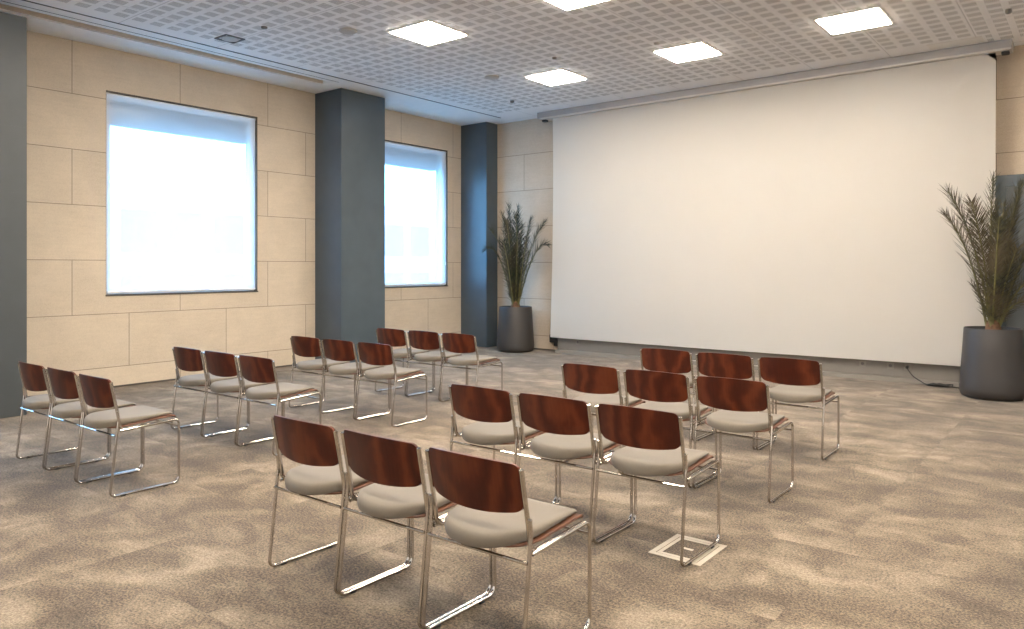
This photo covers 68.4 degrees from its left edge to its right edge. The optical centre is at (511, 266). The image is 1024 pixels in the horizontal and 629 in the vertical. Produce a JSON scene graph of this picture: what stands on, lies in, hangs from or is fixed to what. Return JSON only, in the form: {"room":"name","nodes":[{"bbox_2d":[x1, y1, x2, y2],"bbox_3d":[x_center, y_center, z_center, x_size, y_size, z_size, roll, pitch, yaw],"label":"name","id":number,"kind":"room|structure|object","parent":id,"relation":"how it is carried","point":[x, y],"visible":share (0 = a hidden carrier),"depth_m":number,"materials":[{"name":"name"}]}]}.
{"room":"lecture hall","nodes":[
{"label":"lecture hall","id":0,"kind":"room"},
{"bbox_2d":[27,31,460,395],"bbox_3d":[-5.241,-0.620,9.692,0.320,4.320,14.360,0,0,38],"label":"wall","id":1,"kind":"structure","parent":0,"point":[73,325],"depth_m":10.02,"materials":[{"name":"stone"}]},
{"bbox_2d":[28,364,296,396],"bbox_3d":[-4.542,1.529,10.312,0.012,0.022,4.480,0,0,38],"label":"baseboard","id":2,"kind":"structure","parent":1,"relation":"attached to","point":[291,364],"depth_m":9.99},
{"bbox_2d":[106,90,257,295],"bbox_3d":[-4.669,-1.018,10.555,0.512,2.783,2.295,0,0,38],"label":"window","id":3,"kind":"structure","parent":1,"relation":"in","point":[255,290],"depth_m":10.50,"materials":[{"name":"grey metal"}]},
{"bbox_2d":[106,92,255,292],"bbox_3d":[-4.510,-0.947,10.430,0.069,2.568,2.151,0,0,38],"label":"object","id":4,"kind":"structure","parent":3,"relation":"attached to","point":[181,179],"depth_m":10.33,"materials":[{"name":"white glass"}]},
{"bbox_2d":[385,140,447,287],"bbox_3d":[-2.104,-1.018,13.818,0.512,2.783,2.295,0,0,38],"label":"window","id":5,"kind":"structure","parent":1,"relation":"in","point":[446,151],"depth_m":14.52,"materials":[{"name":"grey metal"}]},
{"bbox_2d":[385,141,445,285],"bbox_3d":[-1.945,-0.947,13.693,0.069,2.568,2.151,0,0,38],"label":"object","id":6,"kind":"structure","parent":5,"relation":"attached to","point":[415,177],"depth_m":13.88,"materials":[{"name":"white glass"}]},
{"bbox_2d":[0,346,1023,628],"bbox_3d":[-0.516,1.615,5.977,12.400,0.150,14.360,0,0,38],"label":"floor","id":7,"kind":"structure","parent":0,"point":[916,519],"depth_m":4.43,"materials":[{"name":"carpet"}]},
{"bbox_2d":[0,12,26,418],"bbox_3d":[-5.722,-0.527,7.895,1.138,4.135,0.741,0,0,38],"label":"pillar","id":8,"kind":"structure","parent":7,"relation":"on","point":[13,28],"depth_m":7.73,"materials":[{"name":"grey paint"}]},
{"bbox_2d":[16,361,108,469],"bbox_3d":[-3.609,1.139,6.015,0.547,0.801,0.524,0,0,38],"label":"chair","id":9,"kind":"object","parent":7,"relation":"on","point":[33,377],"visible":0.74,"depth_m":5.80,"materials":[{"name":"brown wood"}]},
{"bbox_2d":[44,367,141,481],"bbox_3d":[-3.172,1.139,5.676,0.547,0.801,0.524,0,0,38],"label":"chair","id":10,"kind":"object","parent":7,"relation":"on","point":[63,384],"visible":0.78,"depth_m":5.49,"materials":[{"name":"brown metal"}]},
{"bbox_2d":[75,373,179,497],"bbox_3d":[-2.739,1.139,5.333,0.547,0.801,0.524,0,0,38],"label":"chair","id":11,"kind":"object","parent":7,"relation":"on","point":[97,392],"visible":1,"depth_m":5.18,"materials":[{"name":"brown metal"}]},
{"bbox_2d":[171,347,247,436],"bbox_3d":[-2.876,1.139,7.121,0.547,0.801,0.524,0,0,38],"label":"chair","id":12,"kind":"object","parent":7,"relation":"on","point":[186,359],"visible":0.88,"depth_m":6.93,"materials":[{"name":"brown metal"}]},
{"bbox_2d":[201,351,282,445],"bbox_3d":[-2.444,1.139,6.782,0.547,0.801,0.524,0,0,38],"label":"chair","id":13,"kind":"object","parent":7,"relation":"on","point":[220,364],"visible":0.88,"depth_m":6.59,"materials":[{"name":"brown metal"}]},
{"bbox_2d":[236,355,320,455],"bbox_3d":[-2.011,1.139,6.442,0.547,0.801,0.524,0,0,38],"label":"chair","id":14,"kind":"object","parent":7,"relation":"on","point":[252,368],"visible":0.89,"depth_m":6.28,"materials":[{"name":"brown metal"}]},
{"bbox_2d":[289,336,354,411],"bbox_3d":[-2.087,1.139,8.216,0.547,0.801,0.524,0,0,38],"label":"chair","id":15,"kind":"object","parent":7,"relation":"on","point":[302,346],"visible":0.88,"depth_m":8.04,"materials":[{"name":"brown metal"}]},
{"bbox_2d":[268,415,409,594],"bbox_3d":[-0.895,1.139,3.845,0.547,0.801,0.524,0,0,38],"label":"chair","id":16,"kind":"object","parent":7,"relation":"on","point":[316,446],"visible":0.91,"depth_m":3.65,"materials":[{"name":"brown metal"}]},
{"bbox_2d":[315,88,384,362],"bbox_3d":[-2.631,-0.620,12.243,0.670,4.320,0.907,0,0,38],"label":"pillar","id":17,"kind":"structure","parent":7,"relation":"on","point":[349,124],"depth_m":11.94,"materials":[{"name":"paint"}]},
{"bbox_2d":[321,339,389,419],"bbox_3d":[-1.657,1.139,7.874,0.547,0.801,0.524,0,0,38],"label":"chair","id":18,"kind":"object","parent":7,"relation":"on","point":[333,349],"visible":0.91,"depth_m":7.69,"materials":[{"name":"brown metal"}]},
{"bbox_2d":[355,342,426,426],"bbox_3d":[-1.222,1.139,7.538,0.547,0.801,0.524,0,0,38],"label":"chair","id":19,"kind":"object","parent":7,"relation":"on","point":[368,353],"visible":1,"depth_m":7.37,"materials":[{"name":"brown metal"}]},
{"bbox_2d":[375,328,433,395],"bbox_3d":[-1.340,1.139,9.262,0.547,0.801,0.524,0,0,38],"label":"chair","id":20,"kind":"object","parent":7,"relation":"on","point":[392,337],"visible":0.74,"depth_m":9.06,"materials":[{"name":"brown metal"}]},
{"bbox_2d":[337,429,491,628],"bbox_3d":[-0.463,1.139,3.508,0.547,0.801,0.524,0,0,38],"label":"chair","id":21,"kind":"object","parent":7,"relation":"on","point":[400,488],"visible":0.88,"depth_m":3.32,"materials":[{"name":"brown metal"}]},
{"bbox_2d":[406,330,466,400],"bbox_3d":[-0.907,1.139,8.927,0.547,0.801,0.524,0,0,38],"label":"chair","id":22,"kind":"object","parent":7,"relation":"on","point":[424,340],"visible":0.89,"depth_m":8.75,"materials":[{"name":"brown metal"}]},
{"bbox_2d":[440,333,502,401],"bbox_3d":[-0.477,1.139,8.587,0.547,0.801,0.524,0,0,38],"label":"chair","id":23,"kind":"object","parent":7,"relation":"on","point":[452,342],"visible":0.83,"depth_m":8.42,"materials":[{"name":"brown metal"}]},
{"bbox_2d":[461,122,496,346],"bbox_3d":[-0.646,-0.620,14.761,0.678,4.320,0.350,0,0,38],"label":"pillar","id":24,"kind":"structure","parent":7,"relation":"on","point":[478,140],"depth_m":14.58,"materials":[{"name":"paint"}]},
{"bbox_2d":[448,384,557,503],"bbox_3d":[-0.075,1.139,4.859,0.547,0.801,0.524,0,0,38],"label":"chair","id":25,"kind":"object","parent":7,"relation":"on","point":[494,408],"visible":0.74,"depth_m":4.68,"materials":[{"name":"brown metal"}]},
{"bbox_2d":[421,447,591,628],"bbox_3d":[-0.032,1.139,3.168,0.547,0.801,0.524,0,0,38],"label":"chair","id":26,"kind":"object","parent":7,"relation":"on","point":[495,510],"visible":1,"depth_m":3.00,"materials":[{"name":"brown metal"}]},
{"bbox_2d":[480,203,550,352],"bbox_3d":[0.097,0.158,13.741,1.371,2.757,0.748,0,0,10],"label":"potted palm","id":27,"kind":"object","parent":7,"relation":"on","point":[515,334],"visible":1,"depth_m":13.57,"materials":[{"name":"plant"}]},
{"bbox_2d":[497,306,533,352],"bbox_3d":[0.064,1.128,13.777,0.690,0.816,0.690,0,0,38],"label":"pot","id":28,"kind":"object","parent":7,"relation":"on","point":[515,334],"depth_m":13.50,"materials":[{"name":"ceramic"}]},
{"bbox_2d":[516,393,632,541],"bbox_3d":[0.360,1.139,4.515,0.547,0.801,0.524,0,0,38],"label":"chair","id":29,"kind":"object","parent":7,"relation":"on","point":[567,424],"visible":0.86,"depth_m":4.34,"materials":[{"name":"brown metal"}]},
{"bbox_2d":[561,363,644,473],"bbox_3d":[0.717,1.139,5.896,0.547,0.801,0.524,0,0,38],"label":"chair","id":30,"kind":"object","parent":7,"relation":"on","point":[602,382],"visible":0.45,"depth_m":5.72,"materials":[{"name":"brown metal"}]},
{"bbox_2d":[592,403,719,566],"bbox_3d":[0.792,1.139,4.169,0.547,0.801,0.524,0,0,38],"label":"chair","id":31,"kind":"object","parent":7,"relation":"on","point":[652,440],"visible":1,"depth_m":4.00,"materials":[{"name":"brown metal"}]},
{"bbox_2d":[621,369,716,487],"bbox_3d":[1.151,1.139,5.550,0.547,0.801,0.524,0,0,38],"label":"chair","id":32,"kind":"object","parent":7,"relation":"on","point":[665,390],"visible":0.62,"depth_m":5.37,"materials":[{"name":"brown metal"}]},
{"bbox_2d":[639,348,713,439],"bbox_3d":[1.516,1.139,6.984,0.547,0.801,0.524,0,0,38],"label":"chair","id":33,"kind":"object","parent":7,"relation":"on","point":[652,359],"visible":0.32,"depth_m":6.77,"materials":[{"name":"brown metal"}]},
{"bbox_2d":[648,534,726,565],"bbox_3d":[0.961,1.549,4.110,0.300,0.022,0.356,0,0,38],"label":"box","id":34,"kind":"object","parent":7,"relation":"in","point":[692,547],"visible":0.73,"depth_m":4.10,"materials":[{"name":"metal"}]},
{"bbox_2d":[694,352,773,449],"bbox_3d":[1.949,1.139,6.637,0.547,0.801,0.524,0,0,38],"label":"chair","id":35,"kind":"object","parent":7,"relation":"on","point":[723,365],"visible":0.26,"depth_m":6.44,"materials":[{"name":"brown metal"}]},
{"bbox_2d":[692,376,793,502],"bbox_3d":[1.591,1.139,5.206,0.547,0.801,0.524,0,0,38],"label":"chair","id":36,"kind":"object","parent":7,"relation":"on","point":[739,401],"visible":0.98,"depth_m":5.04,"materials":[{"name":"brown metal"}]},
{"bbox_2d":[756,357,839,459],"bbox_3d":[2.384,1.139,6.298,0.547,0.801,0.524,0,0,38],"label":"chair","id":37,"kind":"object","parent":7,"relation":"on","point":[786,371],"visible":0.93,"depth_m":6.12,"materials":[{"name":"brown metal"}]},
{"bbox_2d":[905,365,958,387],"bbox_3d":[5.538,1.426,9.625,0.192,0.226,1.019,0,0,-42],"label":"power cable","id":38,"kind":"object","parent":7,"relation":"on","point":[907,366],"visible":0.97,"depth_m":9.67,"materials":[{"name":"black plastic"}]},
{"bbox_2d":[936,169,1023,400],"bbox_3d":[5.696,0.181,8.817,1.299,2.710,0.831,0,0,26],"label":"potted palm","id":39,"kind":"object","parent":7,"relation":"on","point":[992,356],"visible":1,"depth_m":8.73,"materials":[{"name":"plant"}]},
{"bbox_2d":[959,326,1023,400],"bbox_3d":[5.680,1.128,8.891,0.690,0.816,0.690,0,0,38],"label":"pot","id":40,"kind":"object","parent":7,"relation":"on","point":[992,357],"depth_m":8.63,"materials":[{"name":"ceramic"}]},
{"bbox_2d":[0,0,1023,125],"bbox_3d":[-0.516,-2.905,5.977,12.400,0.250,14.360,0,0,38],"label":"ceiling","id":41,"kind":"structure","parent":0,"point":[610,43],"depth_m":9.24,"materials":[{"name":"paint"}]},
{"bbox_2d":[0,0,335,81],"bbox_3d":[-5.663,-2.784,7.441,0.010,0.013,9.900,0,0,38],"label":"trim","id":42,"kind":"structure","parent":41,"relation":"attached to","point":[0,0],"depth_m":9.11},
{"bbox_2d":[214,34,244,43],"bbox_3d":[-3.432,-2.772,9.161,0.260,0.021,0.260,0,0,38],"label":"ceiling vent","id":43,"kind":"object","parent":41,"relation":"in","point":[226,38],"visible":1,"depth_m":9.13,"materials":[{"name":"white metal"}]},
{"bbox_2d":[22,0,499,117],"bbox_3d":[-4.386,-2.782,8.727,0.023,0.016,13.500,0,0,38],"label":"trim","id":44,"kind":"structure","parent":41,"relation":"attached to","point":[22,0],"depth_m":9.68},
{"bbox_2d":[339,27,356,34],"bbox_3d":[-1.927,-2.768,8.842,0.210,0.028,0.210,0,0,38],"label":"ceiling speaker","id":45,"kind":"object","parent":41,"relation":"attached to","point":[345,30],"visible":1,"depth_m":8.81},
{"bbox_2d":[341,30,354,33],"bbox_3d":[-1.927,-2.758,8.842,0.166,0.008,0.166,0,0,38],"label":"grille","id":46,"kind":"object","parent":45,"relation":"attached to","point":[342,31],"depth_m":8.83,"materials":[{"name":"grey metal"}]},
{"bbox_2d":[387,20,468,45],"bbox_3d":[-0.993,-2.772,8.947,0.690,0.024,0.690,0,0,38],"label":"recessed light","id":47,"kind":"object","parent":41,"relation":"in","point":[428,32],"visible":1,"depth_m":8.90,"materials":[{"name":"white plastic"}]},
{"bbox_2d":[485,75,498,79],"bbox_3d":[-0.292,-2.768,11.004,0.210,0.028,0.210,0,0,38],"label":"ceiling speaker","id":48,"kind":"object","parent":41,"relation":"attached to","point":[490,77],"visible":1,"depth_m":10.96},
{"bbox_2d":[523,69,588,85],"bbox_3d":[0.645,-2.772,11.030,0.690,0.024,0.690,0,0,38],"label":"recessed light","id":49,"kind":"object","parent":41,"relation":"in","point":[559,76],"visible":1,"depth_m":10.97,"materials":[{"name":"white plastic"}]},
{"bbox_2d":[544,0,606,10],"bbox_3d":[0.642,-2.772,7.661,0.690,0.024,0.690,0,0,38],"label":"recessed light","id":50,"kind":"object","parent":41,"relation":"in","point":[566,5],"visible":1,"depth_m":7.89,"materials":[{"name":"white plastic"}]},
{"bbox_2d":[652,41,723,62],"bbox_3d":[2.280,-2.772,9.745,0.690,0.024,0.690,0,0,38],"label":"recessed light","id":51,"kind":"object","parent":41,"relation":"in","point":[696,50],"visible":1,"depth_m":9.69,"materials":[{"name":"white plastic"}]},
{"bbox_2d":[537,39,1013,365],"bbox_3d":[3.334,-0.753,11.449,7.150,4.048,0.258,0,0,38],"label":"projection screen","id":52,"kind":"object","parent":41,"relation":"hanging from","point":[795,213],"visible":0.98,"depth_m":10.93,"materials":[{"name":"fabric"}]},
{"bbox_2d":[813,6,893,34],"bbox_3d":[3.861,-2.772,8.502,0.690,0.024,0.690,0,0,38],"label":"recessed light","id":53,"kind":"object","parent":41,"relation":"in","point":[874,16],"visible":1,"depth_m":8.43,"materials":[{"name":"white plastic"}]},
{"bbox_2d":[927,36,984,49],"bbox_3d":[5.510,-2.780,9.355,0.600,0.008,0.280,0,0,38],"label":"ceiling panel","id":54,"kind":"object","parent":41,"relation":"attached to","point":[979,39],"visible":1,"depth_m":9.35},
{"bbox_2d":[1005,8,1011,13],"bbox_3d":[5.358,-2.755,8.126,0.060,0.054,0.060,0,0,38],"label":"sprinkler","id":55,"kind":"object","parent":41,"relation":"attached to","point":[1007,11],"visible":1,"depth_m":8.11,"materials":[{"name":"metal"}]},
{"bbox_2d":[497,45,1023,349],"bbox_3d":[3.872,-0.620,11.534,12.370,4.320,0.200,0,0,38],"label":"wall","id":56,"kind":"structure","parent":0,"point":[525,147],"depth_m":14.04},
{"bbox_2d":[534,348,554,350],"bbox_3d":[0.304,1.528,14.204,1.480,0.025,0.012,0,0,38],"label":"baseboard","id":57,"kind":"structure","parent":56,"relation":"attached to","point":[534,348],"depth_m":13.96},
{"bbox_2d":[549,335,557,345],"bbox_3d":[0.780,1.335,13.774,0.170,0.210,0.100,0,0,38],"label":"outlet box","id":58,"kind":"object","parent":56,"relation":"attached to","point":[551,339],"visible":0.63,"depth_m":13.73,"materials":[{"name":"black plastic"}]},
{"bbox_2d":[555,338,960,386],"bbox_3d":[3.451,1.230,11.565,6.610,0.620,0.270,0,0,38],"label":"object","id":59,"kind":"structure","parent":56,"relation":"attached to","point":[833,367],"depth_m":10.62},
{"bbox_2d":[859,360,865,366],"bbox_3d":[4.840,1.332,10.396,0.090,0.090,0.012,0,0,38],"label":"wall socket","id":60,"kind":"object","parent":56,"relation":"attached to","point":[862,363],"visible":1,"depth_m":10.39,"materials":[{"name":"plastic"}]},
{"bbox_2d":[887,362,893,368],"bbox_3d":[5.115,1.333,10.179,0.090,0.090,0.012,0,0,38],"label":"wall socket","id":61,"kind":"object","parent":56,"relation":"attached to","point":[890,365],"visible":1,"depth_m":10.17,"materials":[{"name":"plastic"}]},
{"bbox_2d":[904,363,910,370],"bbox_3d":[5.280,1.335,10.049,0.090,0.090,0.012,0,0,38],"label":"wall socket","id":62,"kind":"object","parent":56,"relation":"attached to","point":[909,365],"visible":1,"depth_m":10.04,"materials":[{"name":"plastic"}]},
{"bbox_2d":[995,174,1023,328],"bbox_3d":[6.753,0.190,9.116,1.590,2.700,0.060,0,0,38],"label":"door","id":63,"kind":"structure","parent":56,"relation":"in","point":[1017,320],"depth_m":9.45,"materials":[{"name":"paint"}]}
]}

